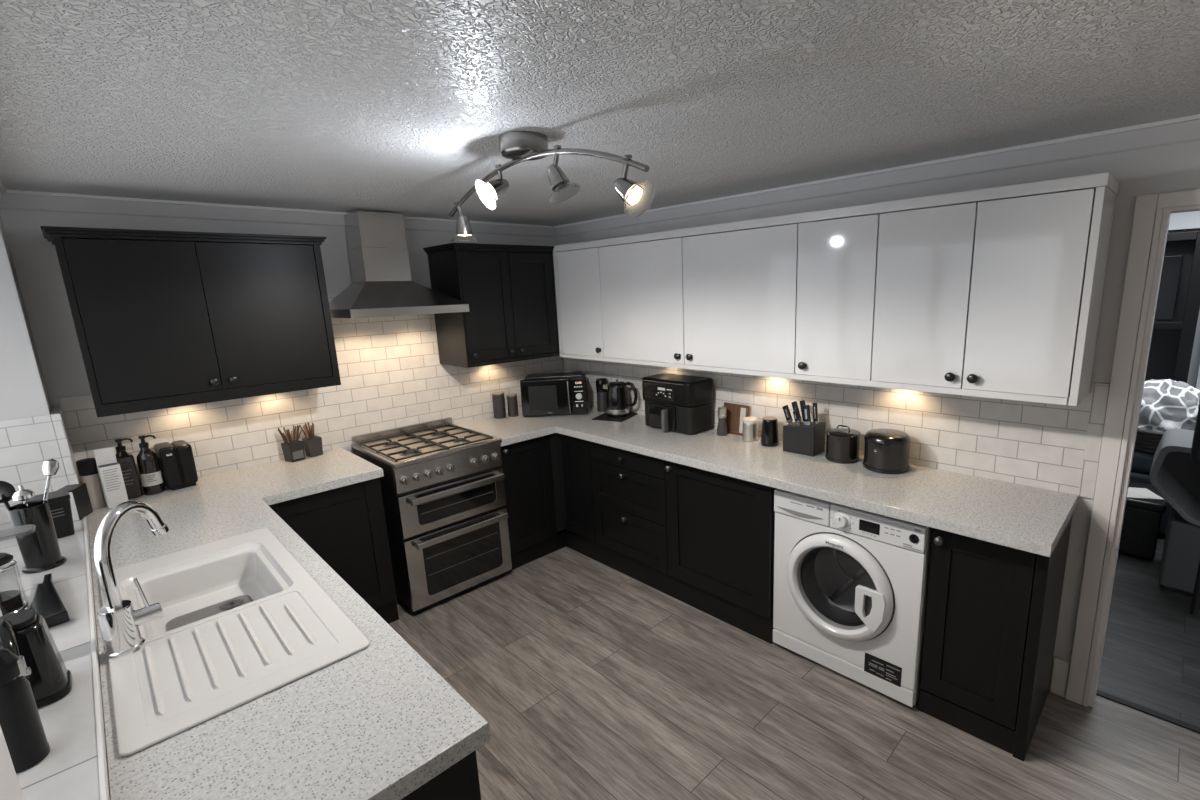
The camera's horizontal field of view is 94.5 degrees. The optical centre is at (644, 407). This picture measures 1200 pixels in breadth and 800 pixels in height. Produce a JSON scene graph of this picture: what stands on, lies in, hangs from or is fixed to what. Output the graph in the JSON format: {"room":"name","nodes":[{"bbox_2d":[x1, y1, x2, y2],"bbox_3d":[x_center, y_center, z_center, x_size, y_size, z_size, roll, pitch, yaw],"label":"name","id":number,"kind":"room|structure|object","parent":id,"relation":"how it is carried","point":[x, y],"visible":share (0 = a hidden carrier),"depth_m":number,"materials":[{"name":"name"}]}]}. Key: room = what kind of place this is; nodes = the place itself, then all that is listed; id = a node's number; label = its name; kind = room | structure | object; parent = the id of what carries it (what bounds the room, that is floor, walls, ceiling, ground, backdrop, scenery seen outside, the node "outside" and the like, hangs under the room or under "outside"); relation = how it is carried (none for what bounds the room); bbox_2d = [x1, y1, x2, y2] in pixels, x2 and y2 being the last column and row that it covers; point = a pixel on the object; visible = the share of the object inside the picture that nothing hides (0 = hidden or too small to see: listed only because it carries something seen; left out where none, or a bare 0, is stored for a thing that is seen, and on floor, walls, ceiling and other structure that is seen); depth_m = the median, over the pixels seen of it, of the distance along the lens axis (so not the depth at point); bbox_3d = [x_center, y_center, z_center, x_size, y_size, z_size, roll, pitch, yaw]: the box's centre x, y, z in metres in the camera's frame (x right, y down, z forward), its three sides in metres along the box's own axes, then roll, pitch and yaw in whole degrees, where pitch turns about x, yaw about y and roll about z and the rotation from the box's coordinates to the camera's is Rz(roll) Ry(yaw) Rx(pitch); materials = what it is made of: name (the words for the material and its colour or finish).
{"room":"kitchen","nodes":[
{"label":"kitchen","id":0,"kind":"room"},
{"bbox_2d":[0,214,109,799],"bbox_3d":[-1.070,0.529,0.776,4.700,2.276,0.390,10,17,44],"label":"wall","id":1,"kind":"structure","parent":0,"point":[33,432],"depth_m":2.22,"materials":[{"name":"grey paint"}]},
{"bbox_2d":[0,179,6,207],"bbox_3d":[-0.974,-0.576,0.667,4.678,0.075,0.034,10,17,44],"label":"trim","id":2,"kind":"structure","parent":1,"relation":"attached to","point":[2,188],"depth_m":2.22,"materials":[{"name":"paint"}]},
{"bbox_2d":[0,406,80,523],"bbox_3d":[-2.657,0.266,2.305,0.262,0.455,0.390,10,17,44],"label":"tile backsplash","id":3,"kind":"structure","parent":1,"relation":"attached to","point":[25,443],"depth_m":2.27,"materials":[{"name":"white tile"}]},
{"bbox_2d":[0,516,108,799],"bbox_3d":[-1.616,0.628,1.351,2.628,0.025,0.392,10,17,44],"label":"windowsill","id":4,"kind":"structure","parent":1,"relation":"attached to","point":[74,768],"depth_m":1.22,"materials":[{"name":"tile"}]},
{"bbox_2d":[0,553,28,615],"bbox_3d":[-1.798,0.474,1.500,0.135,0.232,0.106,-13,16,-43],"label":"cafetiere","id":5,"kind":"object","parent":4,"relation":"on","point":[11,601],"visible":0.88,"depth_m":1.53,"materials":[{"name":"clear glass"}]},
{"bbox_2d":[0,649,50,773],"bbox_3d":[-1.171,0.555,1.018,0.066,0.230,0.066,-2,12,0],"label":"flask","id":6,"kind":"object","parent":4,"relation":"on","point":[21,725],"visible":0.89,"depth_m":1.01,"materials":[{"name":"black metal"}]},
{"bbox_2d":[0,609,71,707],"bbox_3d":[-1.320,0.541,1.152,0.204,0.211,0.142,10,17,44],"label":"jug","id":7,"kind":"object","parent":4,"relation":"on","point":[26,633],"visible":0.8,"depth_m":1.18,"materials":[{"name":"black plastic"}]},
{"bbox_2d":[7,500,66,573],"bbox_3d":[-1.997,0.422,1.814,0.104,0.217,0.104,10,17,44],"label":"pot","id":8,"kind":"object","parent":4,"relation":"on","point":[39,548],"visible":0.99,"depth_m":1.79,"materials":[{"name":"black metal"}]},
{"bbox_2d":[0,481,14,508],"bbox_3d":[-2.063,0.368,1.793,0.065,0.269,0.078,10,17,44],"label":"ladle","id":9,"kind":"object","parent":8,"relation":"in","point":[7,489],"visible":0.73,"depth_m":1.78,"materials":[{"name":"black"}]},
{"bbox_2d":[11,485,34,507],"bbox_3d":[-1.999,0.372,1.798,0.052,0.252,0.052,10,17,44],"label":"utensil","id":10,"kind":"object","parent":8,"relation":"in","point":[22,494],"visible":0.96,"depth_m":1.77,"materials":[{"name":"silver metal"}]},
{"bbox_2d":[42,458,58,502],"bbox_3d":[-2.002,0.332,1.858,0.032,0.306,0.110,-2,12,0],"label":"spoon","id":11,"kind":"object","parent":8,"relation":"in","point":[50,467],"visible":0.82,"depth_m":1.86,"materials":[{"name":"silver metal"}]},
{"bbox_2d":[30,573,69,627],"bbox_3d":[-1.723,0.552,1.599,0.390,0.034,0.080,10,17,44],"label":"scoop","id":12,"kind":"object","parent":4,"relation":"on","point":[47,602],"visible":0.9,"depth_m":1.53,"materials":[{"name":"black plastic"}]},
{"bbox_2d":[27,490,74,538],"bbox_3d":[-2.214,0.407,2.065,0.112,0.158,0.112,7,15,38],"label":"tin","id":13,"kind":"object","parent":4,"relation":"on","point":[59,501],"visible":0.61,"depth_m":2.05,"materials":[{"name":"black metal"}]},
{"bbox_2d":[57,483,92,520],"bbox_3d":[-2.322,0.388,2.245,0.062,0.128,0.100,-7,13,-21],"label":"box","id":14,"kind":"object","parent":4,"relation":"on","point":[81,506],"visible":0.68,"depth_m":2.24,"materials":[{"name":"black cardboard"}]},
{"bbox_2d":[0,209,563,545],"bbox_3d":[-1.684,-0.034,3.526,0.100,2.276,3.070,10,17,44],"label":"wall","id":15,"kind":"structure","parent":0,"point":[392,375],"depth_m":3.10,"materials":[{"name":"white tile"}]},
{"bbox_2d":[40,226,340,417],"bbox_3d":[-2.078,-0.428,2.654,0.410,0.755,0.987,10,17,44],"label":"upper cabinet","id":16,"kind":"object","parent":15,"relation":"attached to","point":[162,319],"visible":1,"depth_m":2.47,"materials":[{"name":"black paint"}]},
{"bbox_2d":[0,189,555,236],"bbox_3d":[-1.677,-1.102,3.261,0.034,0.075,2.840,10,17,44],"label":"trim","id":17,"kind":"structure","parent":15,"relation":"attached to","point":[13,199],"depth_m":2.76,"materials":[{"name":"paint"}]},
{"bbox_2d":[59,297,563,488],"bbox_3d":[-1.645,-0.241,3.464,0.008,0.895,2.810,10,17,44],"label":"tile backsplash","id":18,"kind":"structure","parent":15,"relation":"attached to","point":[392,375],"depth_m":3.32,"materials":[{"name":"white tile"}]},
{"bbox_2d":[329,210,468,318],"bbox_3d":[-1.463,-0.823,3.177,0.494,0.575,0.662,10,17,44],"label":"hood","id":19,"kind":"object","parent":15,"relation":"attached to","point":[382,285],"visible":0.91,"depth_m":3.14,"materials":[{"name":"metal"}]},
{"bbox_2d":[423,243,558,367],"bbox_3d":[-1.004,-0.692,3.729,0.410,0.750,0.734,10,17,44],"label":"upper cabinet","id":20,"kind":"object","parent":15,"relation":"attached to","point":[508,290],"visible":0.99,"depth_m":3.56,"materials":[{"name":"black paint"}]},
{"bbox_2d":[0,0,1199,225],"bbox_3d":[-0.002,-0.897,1.709,4.800,0.050,2.950,10,17,44],"label":"ceiling","id":21,"kind":"structure","parent":0,"point":[391,106],"depth_m":1.40,"materials":[{"name":"white paint"}]},
{"bbox_2d":[449,131,654,240],"bbox_3d":[-0.388,-0.726,1.814,1.092,0.300,0.168,10,17,44],"label":"ceiling spotlight","id":22,"kind":"object","parent":21,"relation":"attached to","point":[517,146],"visible":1,"depth_m":1.72,"materials":[{"name":"silver metal"}]},
{"bbox_2d":[389,529,1199,799],"bbox_3d":[0.076,1.377,2.188,4.800,0.050,2.940,10,17,44],"label":"floor","id":23,"kind":"structure","parent":0,"point":[589,680],"depth_m":2.29,"materials":[{"name":"grey wood"}]},
{"bbox_2d":[268,477,398,623],"bbox_3d":[-1.796,0.800,3.023,0.627,0.862,0.578,10,17,44],"label":"base cabinet","id":24,"kind":"object","parent":23,"relation":"on","point":[345,526],"visible":0.22,"depth_m":2.89,"materials":[{"name":"black paint"}]},
{"bbox_2d":[352,417,511,614],"bbox_3d":[-1.306,0.637,3.456,0.679,0.968,0.652,10,17,44],"label":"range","id":25,"kind":"object","parent":23,"relation":"on","point":[442,482],"visible":1,"depth_m":3.23,"materials":[{"name":"metal"}]},
{"bbox_2d":[352,424,501,468],"bbox_3d":[-1.332,0.221,3.378,0.650,0.029,0.652,10,17,44],"label":"cooktop","id":26,"kind":"object","parent":25,"relation":"in","point":[411,448],"depth_m":3.31,"materials":[{"name":"metal"}]},
{"bbox_2d":[401,750,480,799],"bbox_3d":[-1.449,1.011,1.974,2.619,0.862,0.560,10,17,44],"label":"base cabinet","id":27,"kind":"object","parent":23,"relation":"on","point":[460,781],"visible":0.02,"depth_m":1.13,"materials":[{"name":"black paint"}]},
{"bbox_2d":[87,448,490,799],"bbox_3d":[-1.275,0.521,2.056,2.639,0.046,1.104,10,17,44],"label":"countertop","id":28,"kind":"structure","parent":27,"relation":"on","point":[377,722],"depth_m":1.20,"materials":[{"name":"stone"}]},
{"bbox_2d":[76,458,105,508],"bbox_3d":[-2.466,0.340,2.467,0.067,0.220,0.067,10,17,44],"label":"jar","id":29,"kind":"object","parent":28,"relation":"on","point":[87,468],"visible":0.8,"depth_m":2.45,"materials":[{"name":"beige plastic"}]},
{"bbox_2d":[93,447,128,507],"bbox_3d":[-2.386,0.314,2.472,0.049,0.262,0.068,7,15,37],"label":"carton","id":30,"kind":"object","parent":28,"relation":"on","point":[109,470],"visible":0.98,"depth_m":2.46,"materials":[{"name":"white cardboard"}]},
{"bbox_2d":[102,468,119,490],"bbox_3d":[-2.368,0.322,2.458,0.001,0.096,0.050,7,15,37],"label":"print","id":31,"kind":"object","parent":30,"relation":"attached to","point":[114,468],"depth_m":2.46},
{"bbox_2d":[115,438,141,498],"bbox_3d":[-2.410,0.283,2.573,0.073,0.283,0.084,10,17,44],"label":"soap bottle","id":32,"kind":"object","parent":28,"relation":"on","point":[126,460],"visible":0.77,"depth_m":2.55,"materials":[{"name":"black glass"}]},
{"bbox_2d":[121,470,133,484],"bbox_3d":[-2.388,0.325,2.551,0.001,0.067,0.038,10,17,44],"label":"print","id":33,"kind":"object","parent":32,"relation":"attached to","point":[128,475],"depth_m":2.55,"materials":[{"name":"white paper"}]},
{"bbox_2d":[93,501,168,657],"bbox_3d":[-1.338,0.428,1.480,0.107,0.361,0.256,-2,12,-1],"label":"tap","id":34,"kind":"object","parent":28,"relation":"on","point":[119,622],"visible":1,"depth_m":1.40,"materials":[{"name":"silver metal"}]},
{"bbox_2d":[137,435,164,494],"bbox_3d":[-2.351,0.272,2.615,0.075,0.283,0.082,-5,12,-14],"label":"soap bottle","id":35,"kind":"object","parent":28,"relation":"on","point":[147,460],"visible":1,"depth_m":2.60,"materials":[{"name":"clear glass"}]},
{"bbox_2d":[154,440,197,489],"bbox_3d":[-2.301,0.283,2.718,0.177,0.215,0.122,8,16,40],"label":"canister","id":36,"kind":"object","parent":28,"relation":"on","point":[176,461],"visible":0.99,"depth_m":2.67,"materials":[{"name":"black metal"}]},
{"bbox_2d":[100,528,369,755],"bbox_3d":[-1.257,0.639,1.641,1.104,0.131,0.478,10,17,44],"label":"sink","id":37,"kind":"object","parent":28,"relation":"in","point":[242,621],"visible":0.95,"depth_m":1.47,"materials":[{"name":"white ceramic"}]},
{"bbox_2d":[278,425,304,461],"bbox_3d":[-1.969,0.201,3.091,0.086,0.198,0.095,4,13,27],"label":"pot","id":38,"kind":"object","parent":28,"relation":"on","point":[293,450],"visible":1,"depth_m":3.07,"materials":[{"name":"metal"}]},
{"bbox_2d":[299,422,322,456],"bbox_3d":[-1.919,0.181,3.175,0.092,0.197,0.084,7,15,38],"label":"pot","id":39,"kind":"object","parent":28,"relation":"on","point":[312,444],"visible":1,"depth_m":3.16,"materials":[{"name":"grey ceramic"}]},
{"bbox_2d":[501,433,565,571],"bbox_3d":[-0.933,0.586,3.883,0.627,0.862,0.474,10,17,44],"label":"base cabinet","id":40,"kind":"object","parent":23,"relation":"on","point":[530,467],"visible":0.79,"depth_m":3.69,"materials":[{"name":"black paint"}]},
{"bbox_2d":[557,433,595,541],"bbox_3d":[-0.484,0.448,4.097,0.942,0.712,0.542,10,17,44],"label":"base cabinet","id":41,"kind":"object","parent":23,"relation":"on","point":[574,454],"visible":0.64,"depth_m":3.71,"materials":[{"name":"black paint"}]},
{"bbox_2d":[455,405,1077,556],"bbox_3d":[0.203,0.260,3.034,3.344,0.046,0.997,10,17,44],"label":"countertop","id":42,"kind":"structure","parent":41,"relation":"on","point":[1017,516],"depth_m":2.47,"materials":[{"name":"stone"}]},
{"bbox_2d":[492,392,505,418],"bbox_3d":[-1.052,-0.016,3.990,0.089,0.183,0.089,10,17,44],"label":"canister","id":43,"kind":"object","parent":42,"relation":"on","point":[498,398],"visible":1,"depth_m":3.96,"materials":[{"name":"grey metal"}]},
{"bbox_2d":[506,393,517,416],"bbox_3d":[-0.965,-0.016,4.030,0.074,0.161,0.074,10,17,44],"label":"canister","id":44,"kind":"object","parent":42,"relation":"on","point":[512,404],"visible":1,"depth_m":4.00,"materials":[{"name":"grey metal"}]},
{"bbox_2d":[520,372,587,416],"bbox_3d":[-0.657,-0.096,4.057,0.468,0.284,0.267,-3,12,-4],"label":"microwave","id":45,"kind":"object","parent":42,"relation":"on","point":[545,394],"visible":1,"depth_m":3.95,"materials":[{"name":"black metal"}]},
{"bbox_2d":[574,386,582,406],"bbox_3d":[-0.472,-0.077,3.960,0.060,0.150,0.001,-3,12,-4],"label":"print","id":46,"kind":"object","parent":45,"relation":"attached to","point":[574,386],"depth_m":3.96},
{"bbox_2d":[596,378,607,411],"bbox_3d":[-0.313,-0.094,4.090,0.092,0.243,0.092,10,17,44],"label":"lidded jar","id":47,"kind":"object","parent":42,"relation":"on","point":[601,393],"visible":0.86,"depth_m":4.06,"materials":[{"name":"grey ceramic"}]},
{"bbox_2d":[592,412,637,421],"bbox_3d":[-0.207,0.063,3.901,0.240,0.006,0.270,3,13,24],"label":"mat","id":48,"kind":"object","parent":42,"relation":"on","point":[603,417],"visible":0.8,"depth_m":3.83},
{"bbox_2d":[603,378,637,417],"bbox_3d":[-0.174,-0.068,3.864,0.162,0.263,0.221,-10,14,-34],"label":"kettle","id":49,"kind":"object","parent":48,"relation":"on","point":[618,405],"visible":1,"depth_m":3.83,"materials":[{"name":"black metal"}]},
{"bbox_2d":[642,373,712,433],"bbox_3d":[0.187,-0.022,3.470,0.425,0.325,0.290,10,17,44],"label":"air fryer","id":50,"kind":"object","parent":42,"relation":"on","point":[673,402],"visible":1,"depth_m":3.37,"materials":[{"name":"black plastic"}]},
{"bbox_2d":[656,387,671,397],"bbox_3d":[0.115,-0.091,3.379,0.133,0.053,0.001,10,17,44],"label":"print","id":51,"kind":"object","parent":50,"relation":"attached to","point":[661,392],"depth_m":3.38},
{"bbox_2d":[717,407,727,435],"bbox_3d":[0.463,0.083,3.308,0.064,0.168,0.064,10,17,44],"label":"pepper mill","id":52,"kind":"object","parent":42,"relation":"on","point":[722,430],"visible":1,"depth_m":3.29,"materials":[{"name":"grey metal"}]},
{"bbox_2d":[724,402,748,435],"bbox_3d":[0.543,0.071,3.317,0.176,0.182,0.037,10,17,44],"label":"cutting board","id":53,"kind":"object","parent":42,"relation":"on","point":[735,414],"visible":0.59,"depth_m":3.31,"materials":[{"name":"brown wood"}]},
{"bbox_2d":[743,417,757,441],"bbox_3d":[0.605,0.125,3.173,0.086,0.131,0.086,10,17,44],"label":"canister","id":54,"kind":"object","parent":42,"relation":"on","point":[750,424],"visible":1,"depth_m":3.14,"materials":[{"name":"silver metal"}]},
{"bbox_2d":[761,416,778,446],"bbox_3d":[0.695,0.132,3.071,0.099,0.154,0.099,10,17,44],"label":"canister","id":55,"kind":"object","parent":42,"relation":"on","point":[769,433],"visible":1,"depth_m":3.04,"materials":[{"name":"black plastic"}]},
{"bbox_2d":[783,422,825,456],"bbox_3d":[0.841,0.156,2.922,0.176,0.158,0.124,10,17,44],"label":"knife block","id":56,"kind":"object","parent":42,"relation":"on","point":[809,440],"visible":0.85,"depth_m":2.87,"materials":[{"name":"black wood"}]},
{"bbox_2d":[782,405,792,424],"bbox_3d":[0.773,0.087,2.931,0.024,0.191,0.116,-9,14,-29],"label":"knife","id":57,"kind":"object","parent":56,"relation":"in","point":[786,410],"visible":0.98,"depth_m":2.93,"materials":[{"name":"black plastic"}]},
{"bbox_2d":[791,401,801,422],"bbox_3d":[0.824,0.074,2.953,0.024,0.206,0.111,-8,14,-27],"label":"knife","id":58,"kind":"object","parent":56,"relation":"in","point":[794,404],"visible":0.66,"depth_m":2.96,"materials":[{"name":"black plastic"}]},
{"bbox_2d":[793,411,799,424],"bbox_3d":[0.806,0.105,2.895,0.022,0.170,0.086,-9,14,-28],"label":"knife","id":59,"kind":"object","parent":56,"relation":"in","point":[795,413],"visible":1,"depth_m":2.90,"materials":[{"name":"black plastic"}]},
{"bbox_2d":[800,400,805,420],"bbox_3d":[0.852,0.074,2.928,0.022,0.218,0.094,-6,13,-19],"label":"knife","id":60,"kind":"object","parent":56,"relation":"in","point":[802,402],"visible":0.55,"depth_m":2.93,"materials":[{"name":"black plastic"}]},
{"bbox_2d":[802,405,810,424],"bbox_3d":[0.849,0.092,2.881,0.073,0.208,0.038,10,17,44],"label":"knife","id":61,"kind":"object","parent":56,"relation":"in","point":[806,408],"visible":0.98,"depth_m":2.87,"materials":[{"name":"black plastic"}]},
{"bbox_2d":[813,403,818,423],"bbox_3d":[0.891,0.086,2.881,0.027,0.216,0.065,-4,12,-10],"label":"knife","id":62,"kind":"object","parent":56,"relation":"in","point":[815,410],"visible":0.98,"depth_m":2.87,"materials":[{"name":"black plastic"}]},
{"bbox_2d":[825,425,860,463],"bbox_3d":[0.991,0.175,2.766,0.166,0.175,0.166,10,17,44],"label":"canister","id":63,"kind":"object","parent":42,"relation":"on","point":[842,444],"visible":1,"depth_m":2.71,"materials":[{"name":"metal"}]},
{"bbox_2d":[863,429,910,473],"bbox_3d":[1.144,0.201,2.615,0.204,0.176,0.206,10,17,44],"label":"bin","id":64,"kind":"object","parent":42,"relation":"on","point":[886,451],"visible":1,"depth_m":2.54,"materials":[{"name":"metal"}]},
{"bbox_2d":[590,441,667,573],"bbox_3d":[0.071,0.546,3.542,0.637,0.712,0.572,10,17,44],"label":"drawer unit","id":65,"kind":"object","parent":23,"relation":"on","point":[629,488],"visible":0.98,"depth_m":3.35,"materials":[{"name":"black paint"}]},
{"bbox_2d":[565,530,772,643],"bbox_3d":[0.042,1.026,3.371,1.685,0.148,0.017,10,17,44],"label":"toe kick","id":66,"kind":"object","parent":23,"relation":"on","point":[759,626],"visible":0.74,"depth_m":3.21,"materials":[{"name":"black paint"}]},
{"bbox_2d":[665,460,776,618],"bbox_3d":[0.543,0.626,3.088,0.676,0.712,0.572,10,17,44],"label":"base cabinet","id":67,"kind":"object","parent":23,"relation":"on","point":[721,528],"visible":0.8,"depth_m":2.88,"materials":[{"name":"black paint"}]},
{"bbox_2d":[773,489,932,706],"bbox_3d":[1.031,0.798,2.632,0.676,0.832,0.551,10,17,44],"label":"washing machine","id":68,"kind":"object","parent":23,"relation":"on","point":[851,584],"visible":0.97,"depth_m":2.43,"materials":[{"name":"white metal"}]},
{"bbox_2d":[831,512,920,550],"bbox_3d":[0.953,0.505,2.297,0.376,0.090,0.001,10,17,44],"label":"control panel","id":69,"kind":"object","parent":68,"relation":"attached to","point":[883,530],"depth_m":2.28,"materials":[{"name":"white plastic"}]},
{"bbox_2d":[869,660,899,680],"bbox_3d":[1.030,1.136,2.384,0.130,0.066,0.001,10,17,44],"label":"label","id":70,"kind":"object","parent":68,"relation":"on","point":[883,670],"depth_m":2.38,"materials":[{"name":"black paper"}]},
{"bbox_2d":[918,514,1072,761],"bbox_3d":[1.431,0.844,2.273,0.380,0.862,0.518,10,17,44],"label":"base cabinet","id":71,"kind":"object","parent":23,"relation":"on","point":[992,609],"visible":0.74,"depth_m":2.11,"materials":[{"name":"black paint"}]},
{"bbox_2d":[1096,689,1199,732],"bbox_3d":[2.253,1.295,2.122,0.853,0.026,0.035,10,17,44],"label":"trim","id":72,"kind":"structure","parent":23,"relation":"on","point":[1170,719],"depth_m":2.28,"materials":[{"name":"black metal"}]},
{"bbox_2d":[555,140,1199,697],"bbox_3d":[1.055,0.002,2.898,4.708,2.276,0.112,10,17,44],"label":"wall","id":73,"kind":"structure","parent":0,"point":[1054,447],"depth_m":2.38,"materials":[{"name":"white tile"}]},
{"bbox_2d":[553,247,603,356],"bbox_3d":[-0.348,-0.720,3.806,0.471,0.695,0.351,10,17,44],"label":"upper cabinet","id":74,"kind":"object","parent":73,"relation":"attached to","point":[578,270],"depth_m":3.69,"materials":[{"name":"white wood"}]},
{"bbox_2d":[599,224,797,373],"bbox_3d":[0.316,-0.608,3.167,1.382,0.695,0.351,10,17,44],"label":"upper cabinet","id":75,"kind":"object","parent":73,"relation":"attached to","point":[726,299],"visible":0.99,"depth_m":2.95,"materials":[{"name":"white wood"}]},
{"bbox_2d":[553,172,1118,251],"bbox_3d":[0.533,-0.933,2.885,2.949,0.040,0.327,10,17,44],"label":"crown molding","id":76,"kind":"structure","parent":75,"relation":"attached to","point":[1106,179],"depth_m":2.24,"materials":[{"name":"white wood"}]},
{"bbox_2d":[563,357,1094,494],"bbox_3d":[0.545,-0.084,3.331,3.345,0.490,0.008,10,17,44],"label":"backsplash","id":77,"kind":"structure","parent":73,"relation":"attached to","point":[1033,444],"depth_m":2.56,"materials":[{"name":"tile"}]},
{"bbox_2d":[795,214,879,379],"bbox_3d":[0.942,-0.502,2.565,0.365,0.695,0.351,10,17,44],"label":"upper cabinet","id":78,"kind":"object","parent":73,"relation":"attached to","point":[837,265],"visible":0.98,"depth_m":2.45,"materials":[{"name":"white wood"}]},
{"bbox_2d":[554,114,1199,236],"bbox_3d":[0.990,-1.062,2.622,4.678,0.075,0.034,10,17,44],"label":"trim","id":79,"kind":"structure","parent":73,"relation":"attached to","point":[1183,129],"depth_m":2.36,"materials":[{"name":"paint"}]},
{"bbox_2d":[871,186,1115,405],"bbox_3d":[1.331,-0.424,2.193,0.719,0.721,0.351,10,17,44],"label":"upper cabinet","id":80,"kind":"object","parent":73,"relation":"attached to","point":[1003,295],"visible":1,"depth_m":2.03,"materials":[{"name":"white wood"}]},
{"bbox_2d":[560,353,1067,404],"bbox_3d":[0.445,-0.197,2.948,2.914,0.026,0.025,10,17,44],"label":"rail","id":81,"kind":"object","parent":80,"relation":"attached to","point":[924,388],"visible":0.98,"depth_m":2.46,"materials":[{"name":"white wood"}]},
{"bbox_2d":[1050,656,1069,696],"bbox_3d":[1.790,1.162,2.383,0.052,0.170,0.018,10,17,44],"label":"baseboard","id":82,"kind":"structure","parent":73,"relation":"attached to","point":[1061,666],"depth_m":2.38,"materials":[{"name":"white wood"}]},
{"bbox_2d":[1065,189,1199,706],"bbox_3d":[2.167,0.304,1.853,1.006,2.042,0.116,10,17,44],"label":"door frame","id":83,"kind":"structure","parent":73,"relation":"in","point":[1146,225],"depth_m":2.09,"materials":[{"name":"white wood"}]},
{"bbox_2d":[1097,534,1199,726],"bbox_3d":[3.546,0.936,3.683,3.800,0.049,4.065,10,17,44],"label":"floor","id":84,"kind":"structure","parent":0,"point":[1151,654],"depth_m":2.70,"materials":[{"name":"grey wood"}]},
{"bbox_2d":[1118,481,1166,558],"bbox_3d":[3.154,0.716,3.706,0.475,0.373,0.425,10,17,44],"label":"storage chest","id":85,"kind":"object","parent":84,"relation":"on","point":[1142,517],"visible":0.27,"depth_m":3.47,"materials":[{"name":"black leather"}]},
{"bbox_2d":[1127,487,1164,499],"bbox_3d":[3.131,0.552,3.562,0.260,0.008,0.200,1,12,16],"label":"magazine","id":86,"kind":"object","parent":85,"relation":"on","point":[1133,493],"visible":0.51,"depth_m":3.52,"materials":[{"name":"paper"}]},
{"bbox_2d":[1129,450,1170,534],"bbox_3d":[3.759,0.461,4.003,1.550,0.670,0.860,10,17,44],"label":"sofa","id":87,"kind":"object","parent":84,"relation":"on","point":[1142,461],"visible":0.02,"depth_m":3.76,"materials":[{"name":"fabric"}]},
{"bbox_2d":[1131,450,1154,472],"bbox_3d":[3.670,0.344,3.890,1.450,0.148,0.600,10,17,44],"label":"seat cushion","id":88,"kind":"object","parent":87,"relation":"on","point":[1142,461],"depth_m":3.76,"materials":[{"name":"fabric"}]},
{"bbox_2d":[1134,429,1163,452],"bbox_3d":[3.570,0.198,3.840,0.509,0.160,0.509,10,17,44],"label":"laundry basket","id":89,"kind":"object","parent":87,"relation":"on","point":[1146,440],"visible":0.18,"depth_m":3.71,"materials":[{"name":"wicker"}]},
{"bbox_2d":[1137,379,1199,431],"bbox_3d":[3.561,-0.009,3.797,0.596,0.398,0.466,10,17,44],"label":"cushion","id":90,"kind":"object","parent":89,"relation":"in","point":[1166,404],"visible":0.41,"depth_m":3.67,"materials":[{"name":"grey fabric"}]},
{"bbox_2d":[1145,231,1199,382],"bbox_3d":[3.862,-0.392,4.795,1.240,2.060,0.380,10,17,44],"label":"wall","id":91,"kind":"structure","parent":84,"relation":"on","point":[1172,341],"depth_m":4.37,"materials":[{"name":"grey paint"}]},
{"bbox_2d":[1154,255,1182,319],"bbox_3d":[3.938,-0.993,4.653,0.800,0.500,0.044,10,17,44],"label":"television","id":92,"kind":"object","parent":91,"relation":"in","point":[1172,265],"visible":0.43,"depth_m":4.40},
{"bbox_2d":[1159,506,1199,596],"bbox_3d":[3.275,0.826,3.112,0.508,0.420,0.480,10,17,44],"label":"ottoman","id":93,"kind":"object","parent":84,"relation":"on","point":[1180,559],"visible":0.79,"depth_m":3.07,"materials":[{"name":"grey fabric"}]},
{"bbox_2d":[1149,429,1199,525],"bbox_3d":[3.194,0.402,3.067,0.571,0.428,0.470,10,17,44],"label":"armchair","id":94,"kind":"object","parent":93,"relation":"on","point":[1173,474],"visible":1,"depth_m":3.19,"materials":[{"name":"grey fabric"}]},
{"bbox_2d":[1190,402,1199,615],"bbox_3d":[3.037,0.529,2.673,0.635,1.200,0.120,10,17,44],"label":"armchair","id":95,"kind":"object","parent":84,"relation":"on","point":[1195,449],"visible":1,"depth_m":2.81,"materials":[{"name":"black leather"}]},
{"bbox_2d":[1168,229,1199,387],"bbox_3d":[4.538,-0.518,4.459,3.800,2.400,0.100,10,17,44],"label":"wall","id":96,"kind":"structure","parent":0,"point":[1195,359],"depth_m":4.48,"materials":[{"name":"grey paint"}]},
{"bbox_2d":[1168,211,1199,231],"bbox_3d":[4.227,-1.457,4.334,2.300,0.130,0.175,10,17,44],"label":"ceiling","id":97,"kind":"structure","parent":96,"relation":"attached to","point":[1181,221],"depth_m":4.27,"materials":[{"name":"white paint"}]},
{"bbox_2d":[1196,365,1199,389],"bbox_3d":[4.643,-0.504,4.113,0.680,1.610,0.040,10,17,44],"label":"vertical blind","id":98,"kind":"object","parent":96,"relation":"attached to","point":[1198,376],"visible":0.02,"depth_m":4.40,"materials":[{"name":"white fabric"}]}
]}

